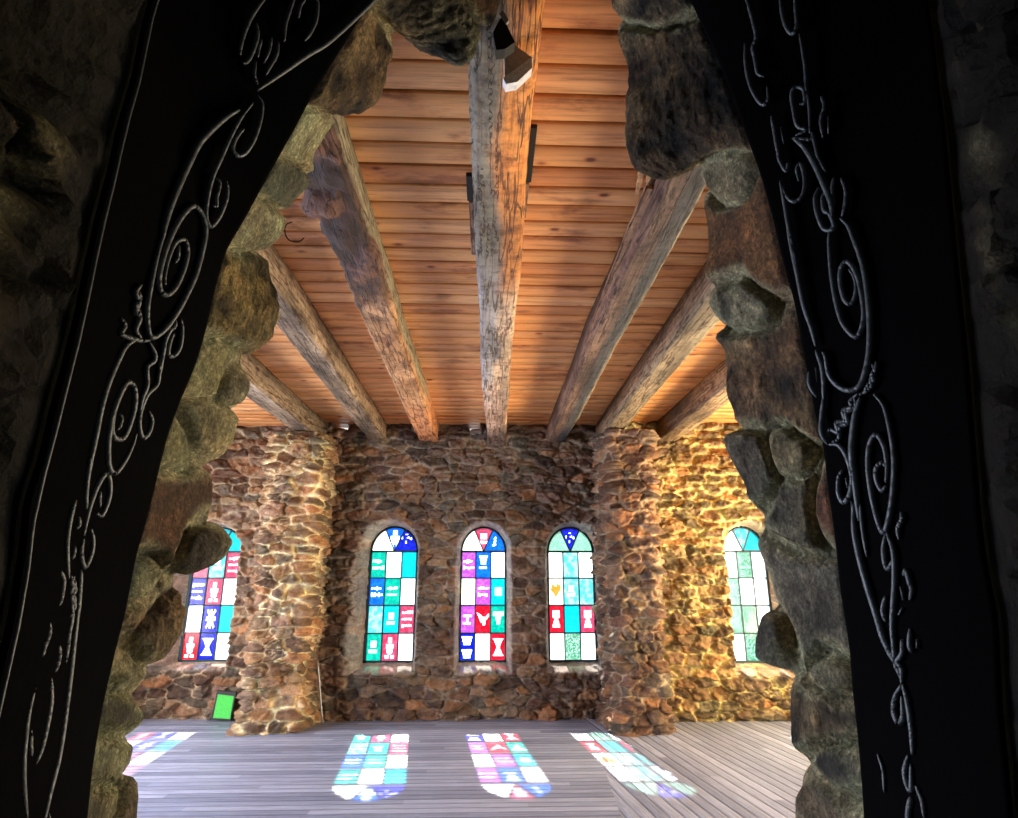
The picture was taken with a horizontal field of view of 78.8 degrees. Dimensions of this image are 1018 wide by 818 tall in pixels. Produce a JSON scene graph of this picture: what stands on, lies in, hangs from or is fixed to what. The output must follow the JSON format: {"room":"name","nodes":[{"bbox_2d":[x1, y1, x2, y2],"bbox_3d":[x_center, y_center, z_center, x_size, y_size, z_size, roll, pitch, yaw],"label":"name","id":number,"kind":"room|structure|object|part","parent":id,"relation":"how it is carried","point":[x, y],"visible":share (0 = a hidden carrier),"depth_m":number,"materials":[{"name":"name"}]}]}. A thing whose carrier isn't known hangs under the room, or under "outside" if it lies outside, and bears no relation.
{"room":"church","nodes":[
{"label":"church","id":0,"kind":"room"},
{"bbox_2d":[131,425,292,719],"bbox_3d":[-3.963,2.114,8.494,2.505,3.890,0.410,1,-16,-2],"label":"wall","id":1,"kind":"structure","parent":0,"point":[170,688],"depth_m":8.32,"materials":[{"name":"stone"}]},
{"bbox_2d":[178,527,240,661],"bbox_3d":[-4.075,2.530,8.568,0.722,1.812,0.045,1,-16,-2],"label":"window","id":2,"kind":"structure","parent":1,"relation":"in","point":[223,614],"depth_m":8.50,"materials":[{"name":"multicoloured glass"}]},
{"bbox_2d":[315,422,602,721],"bbox_3d":[-0.559,2.090,8.409,4.000,3.890,0.404,1,-16,-2],"label":"wall","id":3,"kind":"structure","parent":0,"point":[527,488],"depth_m":8.37,"materials":[{"name":"stone"}]},
{"bbox_2d":[362,526,417,662],"bbox_3d":[-1.590,2.499,8.460,0.692,1.812,0.045,1,-16,-2],"label":"window","id":4,"kind":"structure","parent":3,"relation":"in","point":[409,556],"depth_m":8.43,"materials":[{"name":"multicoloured glass"}]},
{"bbox_2d":[459,526,506,662],"bbox_3d":[-0.355,2.511,8.503,0.672,1.812,0.045,1,-16,-2],"label":"window","id":5,"kind":"structure","parent":3,"relation":"in","point":[497,603],"depth_m":8.46,"materials":[{"name":"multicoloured glass"}]},
{"bbox_2d":[547,527,598,662],"bbox_3d":[0.859,2.523,8.544,0.692,1.812,0.045,1,-16,-2],"label":"window","id":6,"kind":"structure","parent":3,"relation":"in","point":[572,620],"depth_m":8.46,"materials":[{"name":"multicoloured glass"}]},
{"bbox_2d":[122,718,810,817],"bbox_3d":[-0.144,2.717,3.428,10.400,0.120,10.700,1,-16,-2],"label":"floor","id":7,"kind":"structure","parent":0,"point":[189,768],"depth_m":5.66,"materials":[{"name":"grey wood"}]},
{"bbox_2d":[211,690,236,720],"bbox_3d":[-3.590,3.739,7.818,0.248,0.338,0.118,1,-16,-2],"label":"board","id":8,"kind":"object","parent":7,"relation":"on","point":[223,709],"visible":1,"depth_m":7.80,"materials":[{"name":"green"}]},
{"bbox_2d":[225,430,338,735],"bbox_3d":[-2.791,2.123,7.984,1.038,3.590,1.093,1,-16,-2],"label":"stone pillar","id":9,"kind":"structure","parent":7,"relation":"on","point":[280,695],"depth_m":7.60,"materials":[{"name":"brown stone"}]},
{"bbox_2d":[316,660,323,723],"bbox_3d":[-2.345,3.506,7.692,0.148,0.735,0.026,1,-16,-2],"label":"pipe","id":10,"kind":"object","parent":7,"relation":"on","point":[318,672],"visible":0.98,"depth_m":7.68,"materials":[{"name":"metal"}]},
{"bbox_2d":[587,428,678,736],"bbox_3d":[1.534,2.106,7.925,0.950,3.590,1.124,1,-16,-2],"label":"stone pillar","id":11,"kind":"structure","parent":7,"relation":"on","point":[629,608],"depth_m":7.57,"materials":[{"name":"brown stone"}]},
{"bbox_2d":[87,0,863,817],"bbox_3d":[-0.060,0.051,1.725,9.900,4.060,0.544,1,-16,-2],"label":"stone archway","id":12,"kind":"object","parent":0,"point":[681,114],"depth_m":1.61,"materials":[{"name":"stone"}]},
{"bbox_2d":[0,0,376,817],"bbox_3d":[-0.458,0.027,1.244,0.742,3.837,0.367,1,-16,-2],"label":"iron gate","id":13,"kind":"object","parent":12,"relation":"attached to","point":[217,90],"visible":1,"depth_m":1.27,"materials":[{"name":"black metal"}]},
{"bbox_2d":[284,222,303,242],"bbox_3d":[-0.643,-0.530,1.858,0.063,0.071,0.003,1,-16,-2],"label":"wire hook","id":14,"kind":"object","parent":12,"relation":"attached to","point":[289,222],"visible":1,"depth_m":1.85,"materials":[{"name":"black metal"}]},
{"bbox_2d":[690,0,1013,817],"bbox_3d":[0.489,0.031,1.279,0.886,3.851,0.361,1,-16,-2],"label":"iron gate","id":15,"kind":"object","parent":12,"relation":"attached to","point":[838,103],"visible":1,"depth_m":1.31,"materials":[{"name":"black metal"}]},
{"bbox_2d":[231,0,737,429],"bbox_3d":[-0.189,-0.711,5.731,10.000,0.053,7.216,1,-16,-2],"label":"ceiling","id":16,"kind":"structure","parent":0,"point":[412,147],"depth_m":4.24,"materials":[{"name":"brown wood"}]},
{"bbox_2d":[240,354,327,433],"bbox_3d":[-2.693,-0.596,5.566,0.288,0.297,6.662,0,-16,0],"label":"ceiling beam","id":17,"kind":"structure","parent":16,"relation":"attached to","point":[266,390],"depth_m":7.04,"materials":[{"name":"brown wood"}]},
{"bbox_2d":[256,244,386,439],"bbox_3d":[-1.759,-0.585,5.660,0.269,0.277,6.772,0,-16,-2],"label":"ceiling beam","id":18,"kind":"structure","parent":16,"relation":"attached to","point":[299,320],"depth_m":5.53,"materials":[{"name":"brown wood"}]},
{"bbox_2d":[300,114,438,441],"bbox_3d":[-1.056,-0.565,5.680,0.348,0.323,6.770,1,-16,-2],"label":"ceiling beam","id":19,"kind":"structure","parent":16,"relation":"attached to","point":[336,195],"depth_m":3.97,"materials":[{"name":"brown wood"}]},
{"bbox_2d":[466,0,544,443],"bbox_3d":[-0.121,-0.599,5.564,0.374,0.302,7.082,0,-16,-2],"label":"ceiling beam","id":20,"kind":"structure","parent":16,"relation":"attached to","point":[503,135],"depth_m":3.22,"materials":[{"name":"brown wood"}]},
{"bbox_3d":[-0.218,-1.290,3.605,0.055,0.029,0.237,1,-16,-2],"label":"notch plate","id":21,"kind":"part","parent":20,"relation":"part of","materials":[{"name":"black metal"}]},
{"bbox_2d":[493,10,532,91],"bbox_3d":[0.017,-1.304,2.257,0.121,0.238,0.258,-3,-16,10],"label":"lamp","id":22,"kind":"object","parent":20,"relation":"attached to","point":[517,63],"visible":1,"depth_m":2.30,"materials":[{"name":"black metal"}]},
{"bbox_2d":[503,57,531,91],"bbox_3d":[0.031,-1.260,2.336,0.109,0.143,0.055,1,-16,-2],"label":"diffuser","id":23,"kind":"object","parent":22,"relation":"attached to","point":[517,70],"depth_m":2.32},
{"bbox_3d":[0.100,-1.368,3.335,0.070,0.029,0.439,1,-16,-2],"label":"notch plate","id":24,"kind":"part","parent":20,"relation":"part of","materials":[{"name":"black metal"}]},
{"bbox_2d":[547,164,705,442],"bbox_3d":[0.767,-0.559,5.746,0.370,0.278,6.772,1,-16,-2],"label":"ceiling beam","id":25,"kind":"structure","parent":16,"relation":"attached to","point":[662,210],"depth_m":4.26,"materials":[{"name":"brown wood"}]},
{"bbox_2d":[595,261,719,435],"bbox_3d":[1.484,-0.543,5.768,0.282,0.277,6.770,1,-16,-2],"label":"ceiling beam","id":26,"kind":"structure","parent":16,"relation":"attached to","point":[692,318],"depth_m":5.61,"materials":[{"name":"brown wood"}]},
{"bbox_2d":[655,359,729,441],"bbox_3d":[2.374,-0.564,5.693,0.310,0.298,6.553,1,-16,-3],"label":"ceiling beam","id":27,"kind":"structure","parent":16,"relation":"attached to","point":[710,394],"depth_m":7.31,"materials":[{"name":"brown wood"}]},
{"bbox_2d":[0,0,1017,817],"bbox_3d":[0.112,-0.439,0.156,2.022,4.131,2.360,1,-16,-2],"label":"wall","id":28,"kind":"structure","parent":0,"point":[66,66],"depth_m":1.06,"materials":[{"name":"stone"}]},
{"bbox_2d":[625,421,794,722],"bbox_3d":[2.996,2.069,8.339,3.202,3.890,0.419,1,-16,-2],"label":"wall","id":29,"kind":"structure","parent":0,"point":[704,496],"depth_m":8.18,"materials":[{"name":"stone"}]},
{"bbox_2d":[724,526,772,663],"bbox_3d":[3.239,2.491,8.433,0.648,1.812,0.045,1,-16,-2],"label":"window","id":30,"kind":"structure","parent":29,"relation":"in","point":[752,538],"depth_m":8.42,"materials":[{"name":"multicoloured glass"}]},
{"bbox_3d":[3.239,2.492,8.433,0.605,1.770,0.005,1,-16,-2],"label":"stained glass","id":31,"kind":"part","parent":30,"relation":"part of","materials":[{"name":"white"}]}
]}

